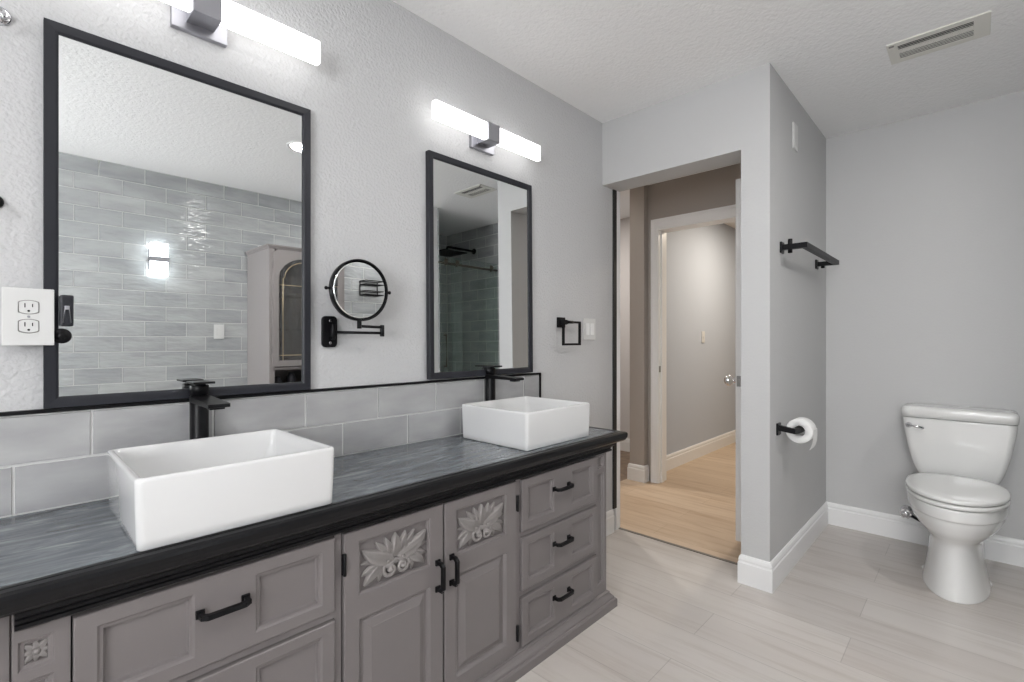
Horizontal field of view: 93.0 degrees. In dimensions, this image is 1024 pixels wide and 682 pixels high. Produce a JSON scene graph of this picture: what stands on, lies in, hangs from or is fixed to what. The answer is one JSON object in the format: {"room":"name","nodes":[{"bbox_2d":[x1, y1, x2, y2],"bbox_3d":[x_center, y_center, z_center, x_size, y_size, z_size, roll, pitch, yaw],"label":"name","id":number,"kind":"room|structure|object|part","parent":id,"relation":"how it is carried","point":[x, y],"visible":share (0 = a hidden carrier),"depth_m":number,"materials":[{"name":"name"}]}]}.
{"room":"bathroom","nodes":[
{"label":"bathroom","id":0,"kind":"room"},
{"bbox_2d":[0,0,615,529],"bbox_3d":[-0.912,-0.061,1.431,0.110,2.440,4.412,0,0,44],"label":"wall","id":1,"kind":"structure","parent":0,"point":[382,67],"depth_m":1.77,"materials":[{"name":"grey paint"}]},
{"bbox_2d":[0,197,3,207],"bbox_3d":[-1.147,-0.305,1.075,0.039,0.045,0.032,0,0,44],"label":"wall hook","id":2,"kind":"object","parent":1,"relation":"attached to","point":[1,199],"visible":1,"depth_m":1.09,"materials":[{"name":"black metal"}]},
{"bbox_2d":[0,7,11,25],"bbox_3d":[-1.138,-0.723,1.078,0.048,0.056,0.040,0,0,44],"label":"wall hook","id":3,"kind":"object","parent":1,"relation":"attached to","point":[5,16],"visible":1,"depth_m":1.10,"materials":[{"name":"silver metal"}]},
{"bbox_3d":[-1.131,-0.716,1.072,0.030,0.041,0.011,0,0,44],"label":"hook arm","id":4,"kind":"part","parent":3,"relation":"part of","materials":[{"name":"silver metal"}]},
{"bbox_2d":[2,287,53,345],"bbox_3d":[-1.110,-0.053,1.114,0.038,0.130,0.085,0,0,44],"label":"outlet plate","id":5,"kind":"object","parent":1,"relation":"attached to","point":[27,313],"visible":1,"depth_m":1.10,"materials":[{"name":"white plastic"}]},
{"bbox_2d":[19,320,37,332],"bbox_3d":[-1.098,-0.033,1.103,0.004,0.030,0.031,0,0,44],"label":"receptacle","id":6,"kind":"object","parent":5,"relation":"attached to","point":[25,326],"depth_m":1.10,"materials":[{"name":"white plastic"}]},
{"bbox_2d":[19,301,37,313],"bbox_3d":[-1.098,-0.075,1.103,0.004,0.030,0.031,0,0,44],"label":"receptacle","id":7,"kind":"object","parent":5,"relation":"attached to","point":[25,307],"depth_m":1.10,"materials":[{"name":"white plastic"}]},
{"bbox_2d":[43,17,310,408],"bbox_3d":[-0.879,-0.296,1.363,0.029,0.912,0.628,0,0,44],"label":"wall mirror","id":8,"kind":"object","parent":1,"relation":"attached to","point":[177,197],"depth_m":1.31,"materials":[{"name":"black mirror"}]},
{"bbox_3d":[-1.069,-0.011,1.153,0.013,0.036,0.036,0,0,44],"label":"round knob","id":9,"kind":"part","parent":8,"relation":"part of","materials":[{"name":"black metal"}]},
{"bbox_2d":[59,295,73,325],"bbox_3d":[-1.058,-0.070,1.153,0.028,0.074,0.024,0,0,44],"label":"box","id":10,"kind":"object","parent":8,"relation":"attached to","point":[66,302],"visible":1,"depth_m":1.15,"materials":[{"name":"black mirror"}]},
{"bbox_2d":[160,0,319,65],"bbox_3d":[-0.855,-0.906,1.346,0.088,0.100,0.628,0,0,44],"label":"vanity light","id":11,"kind":"object","parent":1,"relation":"attached to","point":[207,20],"visible":1,"depth_m":1.38,"materials":[{"name":"white glass"}]},
{"bbox_2d":[0,372,540,517],"bbox_3d":[-0.589,0.281,1.678,0.016,0.238,2.116,0,0,44],"label":"tile backsplash","id":12,"kind":"structure","parent":1,"relation":"attached to","point":[51,458],"depth_m":1.40,"materials":[{"name":"grey tile"}]},
{"bbox_3d":[-0.588,0.281,1.678,0.015,0.238,2.116,0,0,44],"label":"black edge trim","id":13,"kind":"part","parent":12,"relation":"part of","materials":[{"name":"black metal"}]},
{"bbox_2d":[321,259,390,346],"bbox_3d":[-0.543,-0.124,1.656,0.112,0.294,0.240,0,0,44],"label":"magnifying mirror","id":14,"kind":"object","parent":1,"relation":"attached to","point":[358,290],"visible":1,"depth_m":1.63,"materials":[{"name":"black metal"}]},
{"bbox_3d":[-0.620,-0.029,1.648,0.010,0.106,0.053,0,0,44],"label":"wall plate","id":15,"kind":"part","parent":14,"relation":"part of","materials":[{"name":"black metal"}]},
{"bbox_3d":[-0.531,-0.029,1.666,0.181,0.050,0.025,0,0,-19],"label":"arm","id":16,"kind":"part","parent":14,"relation":"part of","materials":[{"name":"black metal"}]},
{"bbox_3d":[-0.505,-0.168,1.621,0.001,0.183,0.183,0,0,43],"label":"round glass","id":17,"kind":"part","parent":14,"relation":"part of","materials":[{"name":"white mirror"}]},
{"bbox_3d":[-0.484,-0.057,1.658,0.015,0.034,0.099,0,0,40],"label":"arm","id":18,"kind":"part","parent":14,"relation":"part of","materials":[{"name":"black metal"}]},
{"bbox_2d":[425,150,532,379],"bbox_3d":[-0.121,-0.301,2.155,0.024,0.912,0.618,-1,0,44],"label":"wall mirror","id":19,"kind":"object","parent":1,"relation":"attached to","point":[479,296],"visible":1,"depth_m":2.11,"materials":[{"name":"black mirror"}]},
{"bbox_2d":[432,99,540,161],"bbox_3d":[-0.107,-0.887,2.131,0.088,0.100,0.628,0,0,44],"label":"vanity light","id":20,"kind":"object","parent":1,"relation":"attached to","point":[483,135],"visible":1,"depth_m":2.09,"materials":[{"name":"white glass"}]},
{"bbox_2d":[557,317,580,344],"bbox_3d":[0.296,-0.048,2.569,0.065,0.148,0.153,0,0,44],"label":"towel ring","id":21,"kind":"object","parent":1,"relation":"attached to","point":[561,322],"visible":1,"depth_m":2.54,"materials":[{"name":"black metal"}]},
{"bbox_2d":[583,318,594,339],"bbox_3d":[0.442,-0.064,2.762,0.010,0.121,0.116,0,0,44],"label":"switch plate","id":22,"kind":"object","parent":1,"relation":"attached to","point":[588,324],"visible":1,"depth_m":2.75,"materials":[{"name":"grey plastic"}]},
{"bbox_2d":[606,509,613,535],"bbox_3d":[0.371,1.091,2.685,0.015,0.135,0.698,0,0,44],"label":"baseboard","id":23,"kind":"structure","parent":1,"relation":"attached to","point":[609,514],"depth_m":2.90,"materials":[{"name":"white paint"}]},
{"bbox_2d":[612,189,616,508],"bbox_3d":[0.625,0.053,2.955,0.009,1.936,0.034,0,0,44],"label":"trim","id":24,"kind":"structure","parent":1,"relation":"attached to","point":[614,192],"depth_m":2.95,"materials":[{"name":"black"}]},
{"bbox_2d":[620,217,629,438],"bbox_3d":[1.110,-0.061,5.229,1.390,2.440,0.100,0,0,44],"label":"wall","id":25,"kind":"structure","parent":0,"point":[625,222],"depth_m":5.08,"materials":[{"name":"grey paint"}]},
{"bbox_2d":[620,438,629,451],"bbox_3d":[1.070,1.091,5.187,1.390,0.135,0.015,0,0,44],"label":"baseboard","id":26,"kind":"structure","parent":25,"relation":"attached to","point":[624,445],"depth_m":5.07,"materials":[{"name":"white paint"}]},
{"bbox_2d":[620,450,629,480],"bbox_3d":[0.765,1.198,4.867,1.390,0.081,1.100,0,0,44],"label":"floor","id":27,"kind":"structure","parent":0,"point":[624,455],"depth_m":4.56,"materials":[{"name":"brown wood"}]},
{"bbox_2d":[630,163,740,480],"bbox_3d":[1.509,-0.061,3.681,1.273,2.440,0.190,0,0,44],"label":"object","id":28,"kind":"structure","parent":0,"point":[716,188],"depth_m":3.98,"materials":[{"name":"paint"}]},
{"bbox_2d":[602,63,780,561],"bbox_3d":[0.923,-0.061,2.618,0.907,2.440,0.177,0,0,44],"label":"wall opening","id":29,"kind":"structure","parent":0,"point":[735,119],"depth_m":2.31,"materials":[{"name":"grey paint"}]},
{"bbox_2d":[616,191,619,529],"bbox_3d":[0.611,0.122,3.024,0.118,2.073,0.044,0,0,44],"label":"trim","id":30,"kind":"structure","parent":29,"relation":"attached to","point":[618,193],"depth_m":2.98,"materials":[{"name":"white paint"}]},
{"bbox_2d":[619,527,737,564],"bbox_3d":[0.940,1.157,2.727,0.780,0.004,0.020,0,0,44],"label":"trim","id":31,"kind":"structure","parent":29,"relation":"attached to","point":[686,548],"depth_m":2.72,"materials":[{"name":"silver metal"}]},
{"bbox_2d":[738,502,1023,593],"bbox_3d":[1.938,1.091,2.324,1.243,0.135,1.182,0,0,44],"label":"baseboard","id":32,"kind":"structure","parent":29,"relation":"attached to","point":[766,576],"depth_m":2.61,"materials":[{"name":"white paint"}]},
{"bbox_2d":[651,204,735,483],"bbox_3d":[1.533,0.088,3.684,0.965,2.140,0.152,0,0,44],"label":"door frame","id":33,"kind":"structure","parent":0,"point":[660,227],"depth_m":3.94,"materials":[{"name":"white paint"}]},
{"bbox_2d":[667,223,735,454],"bbox_3d":[2.174,-0.061,5.250,0.120,2.440,3.000,0,0,44],"label":"wall","id":34,"kind":"structure","parent":0,"point":[701,261],"depth_m":4.85,"materials":[{"name":"grey paint"}]},
{"bbox_2d":[627,430,735,482],"bbox_3d":[2.125,1.091,5.155,0.160,0.135,3.205,0,0,44],"label":"baseboard","id":35,"kind":"structure","parent":34,"relation":"attached to","point":[680,457],"depth_m":4.60,"materials":[{"name":"white paint"}]},
{"bbox_2d":[701,331,704,342],"bbox_3d":[1.932,-0.034,4.901,0.010,0.115,0.070,0,0,44],"label":"switch plate","id":36,"kind":"object","parent":34,"relation":"attached to","point":[702,332],"visible":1,"depth_m":4.89,"materials":[{"name":"grey plastic"}]},
{"bbox_2d":[392,0,1023,228],"bbox_3d":[0.984,-1.332,2.517,4.950,0.101,8.600,0,0,44],"label":"ceiling","id":37,"kind":"structure","parent":0,"point":[608,60],"depth_m":2.14,"materials":[{"name":"white paint"}]},
{"bbox_2d":[886,10,990,64],"bbox_3d":[1.809,-1.276,2.067,0.326,0.012,0.198,0,0,44],"label":"ceiling vent","id":38,"kind":"object","parent":37,"relation":"in","point":[977,26],"visible":1,"depth_m":2.05,"materials":[{"name":"silver metal"}]},
{"bbox_2d":[724,178,740,541],"bbox_3d":[1.544,0.110,3.003,0.197,2.027,0.813,0,0,44],"label":"door","id":39,"kind":"structure","parent":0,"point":[729,380],"depth_m":2.72,"materials":[{"name":"white paint"}]},
{"bbox_3d":[1.310,0.231,2.758,0.197,0.064,0.064,0,0,44],"label":"knob","id":40,"kind":"part","parent":39,"relation":"part of","materials":[{"name":"silver metal"}]},
{"bbox_3d":[1.266,0.229,2.712,0.023,0.060,0.009,0,0,44],"label":"latch plate","id":41,"kind":"part","parent":39,"relation":"part of","materials":[{"name":"silver metal"}]},
{"bbox_2d":[516,442,1023,681],"bbox_3d":[0.984,1.198,2.517,4.950,0.080,8.600,0,0,44],"label":"floor","id":42,"kind":"structure","parent":0,"point":[857,606],"depth_m":2.06,"materials":[{"name":"beige tile"}]},
{"bbox_2d":[0,453,616,681],"bbox_3d":[-0.424,0.803,1.510,0.458,0.711,2.100,0,0,44],"label":"vanity cabinet","id":43,"kind":"object","parent":42,"relation":"on","point":[486,585],"visible":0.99,"depth_m":1.32,"materials":[{"name":"grey paint"}]},
{"bbox_3d":[-1.078,0.793,0.862,0.400,0.691,0.259,0,0,44],"label":"panel","id":44,"kind":"part","parent":43,"relation":"part of","materials":[{"name":"grey paint"}]},
{"bbox_3d":[-0.618,0.584,1.043,0.028,0.183,0.485,0,0,44],"label":"drawer","id":45,"kind":"part","parent":43,"relation":"part of","materials":[{"name":"grey paint"}]},
{"bbox_3d":[-0.600,0.562,1.018,0.033,0.017,0.103,0,0,44],"label":"handle","id":46,"kind":"part","parent":43,"relation":"part of","materials":[{"name":"black metal"}]},
{"bbox_3d":[-0.618,0.791,1.043,0.028,0.186,0.485,0,0,44],"label":"drawer","id":47,"kind":"part","parent":43,"relation":"part of","materials":[{"name":"grey paint"}]},
{"bbox_2d":[0,426,627,631],"bbox_3d":[-0.406,0.442,1.527,0.482,0.085,2.150,0,0,44],"label":"countertop","id":48,"kind":"structure","parent":43,"relation":"on","point":[57,563],"depth_m":1.07,"materials":[{"name":"grey stone"}]},
{"bbox_2d":[186,380,229,439],"bbox_3d":[-0.799,0.255,1.274,0.204,0.288,0.051,0,0,44],"label":"faucet","id":49,"kind":"object","parent":48,"relation":"on","point":[200,402],"visible":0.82,"depth_m":1.31,"materials":[{"name":"black metal"}]},
{"bbox_3d":[-0.845,0.118,1.319,0.072,0.014,0.051,0,0,44],"label":"lever","id":50,"kind":"part","parent":49,"relation":"part of","materials":[{"name":"black metal"}]},
{"bbox_3d":[-0.795,0.163,1.271,0.192,0.022,0.049,0,0,44],"label":"spout","id":51,"kind":"part","parent":49,"relation":"part of","materials":[{"name":"black metal"}]},
{"bbox_2d":[107,429,333,551],"bbox_3d":[-0.698,0.330,1.172,0.366,0.139,0.393,0,0,44],"label":"vessel sink","id":52,"kind":"object","parent":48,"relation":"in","point":[162,494],"visible":1,"depth_m":1.07,"materials":[{"name":"white ceramic"}]},
{"bbox_2d":[484,365,523,400],"bbox_3d":[-0.040,0.255,2.100,0.204,0.288,0.051,0,0,44],"label":"faucet","id":53,"kind":"object","parent":48,"relation":"on","point":[490,377],"visible":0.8,"depth_m":2.13,"materials":[{"name":"black metal"}]},
{"bbox_3d":[-0.086,0.118,2.144,0.072,0.014,0.051,0,0,44],"label":"lever","id":54,"kind":"part","parent":53,"relation":"part of","materials":[{"name":"black metal"}]},
{"bbox_3d":[-0.036,0.163,2.096,0.192,0.022,0.049,0,0,44],"label":"spout","id":55,"kind":"part","parent":53,"relation":"part of","materials":[{"name":"black metal"}]},
{"bbox_2d":[462,396,589,450],"bbox_3d":[0.060,0.330,2.012,0.366,0.139,0.403,0,0,44],"label":"vessel sink","id":56,"kind":"object","parent":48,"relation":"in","point":[525,423],"visible":1,"depth_m":1.89,"materials":[{"name":"white ceramic"}]},
{"bbox_3d":[-0.325,0.789,1.351,0.028,0.595,0.314,0,0,44],"label":"door","id":57,"kind":"part","parent":43,"relation":"part of","materials":[{"name":"grey paint"}]},
{"bbox_3d":[-0.319,0.590,1.341,0.020,0.119,0.208,0,0,44],"label":"carved panel","id":58,"kind":"part","parent":43,"relation":"part of","materials":[{"name":"grey paint"}]},
{"bbox_3d":[-0.209,0.697,1.427,0.033,0.095,0.017,0,0,44],"label":"handle","id":59,"kind":"part","parent":43,"relation":"part of","materials":[{"name":"black metal"}]},
{"bbox_3d":[-0.173,0.697,1.466,0.033,0.095,0.017,0,0,44],"label":"handle","id":60,"kind":"part","parent":43,"relation":"part of","materials":[{"name":"black metal"}]},
{"bbox_3d":[-0.102,0.789,1.583,0.028,0.595,0.316,0,0,44],"label":"door","id":61,"kind":"part","parent":43,"relation":"part of","materials":[{"name":"grey paint"}]},
{"bbox_3d":[-0.097,0.590,1.574,0.020,0.119,0.202,0,0,44],"label":"carved panel","id":62,"kind":"part","parent":43,"relation":"part of","materials":[{"name":"grey paint"}]},
{"bbox_3d":[-0.427,1.123,1.513,0.449,0.071,2.100,0,0,44],"label":"molding","id":63,"kind":"part","parent":43,"relation":"part of","materials":[{"name":"grey paint"}]},
{"bbox_3d":[0.189,0.996,1.889,0.028,0.174,0.472,0,0,44],"label":"drawer","id":64,"kind":"part","parent":43,"relation":"part of","materials":[{"name":"grey paint"}]},
{"bbox_3d":[0.189,0.791,1.889,0.028,0.186,0.472,0,0,44],"label":"drawer","id":65,"kind":"part","parent":43,"relation":"part of","materials":[{"name":"grey paint"}]},
{"bbox_3d":[0.189,0.584,1.889,0.028,0.183,0.472,0,0,44],"label":"drawer","id":66,"kind":"part","parent":43,"relation":"part of","materials":[{"name":"grey paint"}]},
{"bbox_3d":[0.201,0.974,1.857,0.033,0.017,0.107,0,0,44],"label":"handle","id":67,"kind":"part","parent":43,"relation":"part of","materials":[{"name":"black metal"}]},
{"bbox_3d":[0.201,0.769,1.857,0.033,0.017,0.107,0,0,44],"label":"handle","id":68,"kind":"part","parent":43,"relation":"part of","materials":[{"name":"black metal"}]},
{"bbox_3d":[0.201,0.562,1.857,0.033,0.017,0.107,0,0,44],"label":"handle","id":69,"kind":"part","parent":43,"relation":"part of","materials":[{"name":"black metal"}]},
{"bbox_2d":[901,403,1019,604],"bbox_3d":[2.183,0.758,2.388,0.452,0.801,0.736,0,0,44],"label":"toilet","id":70,"kind":"object","parent":42,"relation":"on","point":[961,456],"visible":1,"depth_m":2.34,"materials":[{"name":"white ceramic"}]},
{"bbox_3d":[2.169,0.459,2.616,0.025,0.031,0.084,0,0,-34],"label":"flush handle","id":71,"kind":"part","parent":70,"relation":"part of","materials":[{"name":"silver metal"}]},
{"bbox_3d":[2.114,0.732,2.315,0.374,0.020,0.532,0,0,44],"label":"seat","id":72,"kind":"part","parent":70,"relation":"part of","materials":[{"name":"white plastic"}]},
{"bbox_3d":[2.115,0.707,2.317,0.374,0.022,0.537,0,0,44],"label":"seat lid","id":73,"kind":"part","parent":70,"relation":"part of","materials":[{"name":"white plastic"}]},
{"bbox_3d":[2.141,0.952,2.344,0.372,0.414,0.613,0,0,44],"label":"bowl","id":74,"kind":"part","parent":70,"relation":"part of","materials":[{"name":"white ceramic"}]},
{"bbox_3d":[2.363,0.386,2.577,0.452,0.057,0.215,0,0,44],"label":"tank lid","id":75,"kind":"part","parent":70,"relation":"part of","materials":[{"name":"white ceramic"}]},
{"bbox_3d":[2.365,0.583,2.578,0.442,0.332,0.200,0,0,44],"label":"tank","id":76,"kind":"part","parent":70,"relation":"part of","materials":[{"name":"white ceramic"}]},
{"bbox_2d":[781,78,825,549],"bbox_3d":[1.608,-0.061,2.771,0.127,2.440,0.990,0,0,44],"label":"wall","id":77,"kind":"structure","parent":0,"point":[803,172],"depth_m":2.66,"materials":[{"name":"grey paint"}]},
{"bbox_2d":[776,422,804,435],"bbox_3d":[1.356,0.424,2.351,0.088,0.057,0.195,0,0,44],"label":"paper holder","id":78,"kind":"object","parent":77,"relation":"attached to","point":[798,429],"visible":0.97,"depth_m":2.30,"materials":[{"name":"black metal"}]},
{"bbox_3d":[1.278,0.424,2.326,0.009,0.057,0.050,0,0,44],"label":"mount plate","id":79,"kind":"part","parent":78,"relation":"part of","materials":[{"name":"black metal"}]},
{"bbox_3d":[1.362,0.423,2.354,0.082,0.034,0.183,0,0,44],"label":"holder arm","id":80,"kind":"part","parent":78,"relation":"part of","materials":[{"name":"black metal"}]},
{"bbox_2d":[786,417,816,449],"bbox_3d":[1.402,0.448,2.352,0.118,0.142,0.083,0,0,44],"label":"toilet roll","id":81,"kind":"object","parent":78,"relation":"hanging from","point":[810,428],"visible":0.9,"depth_m":2.32,"materials":[{"name":"white paper"}]},
{"bbox_2d":[792,122,797,151],"bbox_3d":[1.483,-1.064,2.538,0.013,0.135,0.080,0,0,44],"label":"wall sensor","id":82,"kind":"object","parent":77,"relation":"attached to","point":[794,126],"visible":1,"depth_m":2.52,"materials":[{"name":"grey plastic"}]},
{"bbox_2d":[780,239,838,268],"bbox_3d":[1.602,-0.456,2.590,0.114,0.068,0.768,0,0,44],"label":"towel bar","id":83,"kind":"object","parent":77,"relation":"attached to","point":[829,260],"visible":1,"depth_m":2.40,"materials":[{"name":"black metal"}]},
{"bbox_3d":[1.316,-0.452,2.366,0.009,0.054,0.048,0,0,44],"label":"mount plate","id":84,"kind":"part","parent":83,"relation":"part of","materials":[{"name":"black metal"}]},
{"bbox_2d":[826,90,1023,539],"bbox_3d":[2.757,-0.061,2.429,2.262,2.440,0.100,0,0,44],"label":"wall","id":85,"kind":"structure","parent":0,"point":[925,213],"depth_m":2.78,"materials":[{"name":"grey paint"}]},
{"bbox_2d":[899,505,919,521],"bbox_3d":[2.280,0.885,2.750,0.132,0.262,0.092,0,0,44],"label":"water valve","id":86,"kind":"object","parent":85,"relation":"attached to","point":[906,511],"visible":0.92,"depth_m":2.75,"materials":[{"name":"silver metal"}]},
{"bbox_3d":[2.234,0.981,2.756,0.058,0.053,0.038,0,0,44],"label":"valve handle","id":87,"kind":"part","parent":86,"relation":"part of","materials":[{"name":"silver metal"}]}
]}

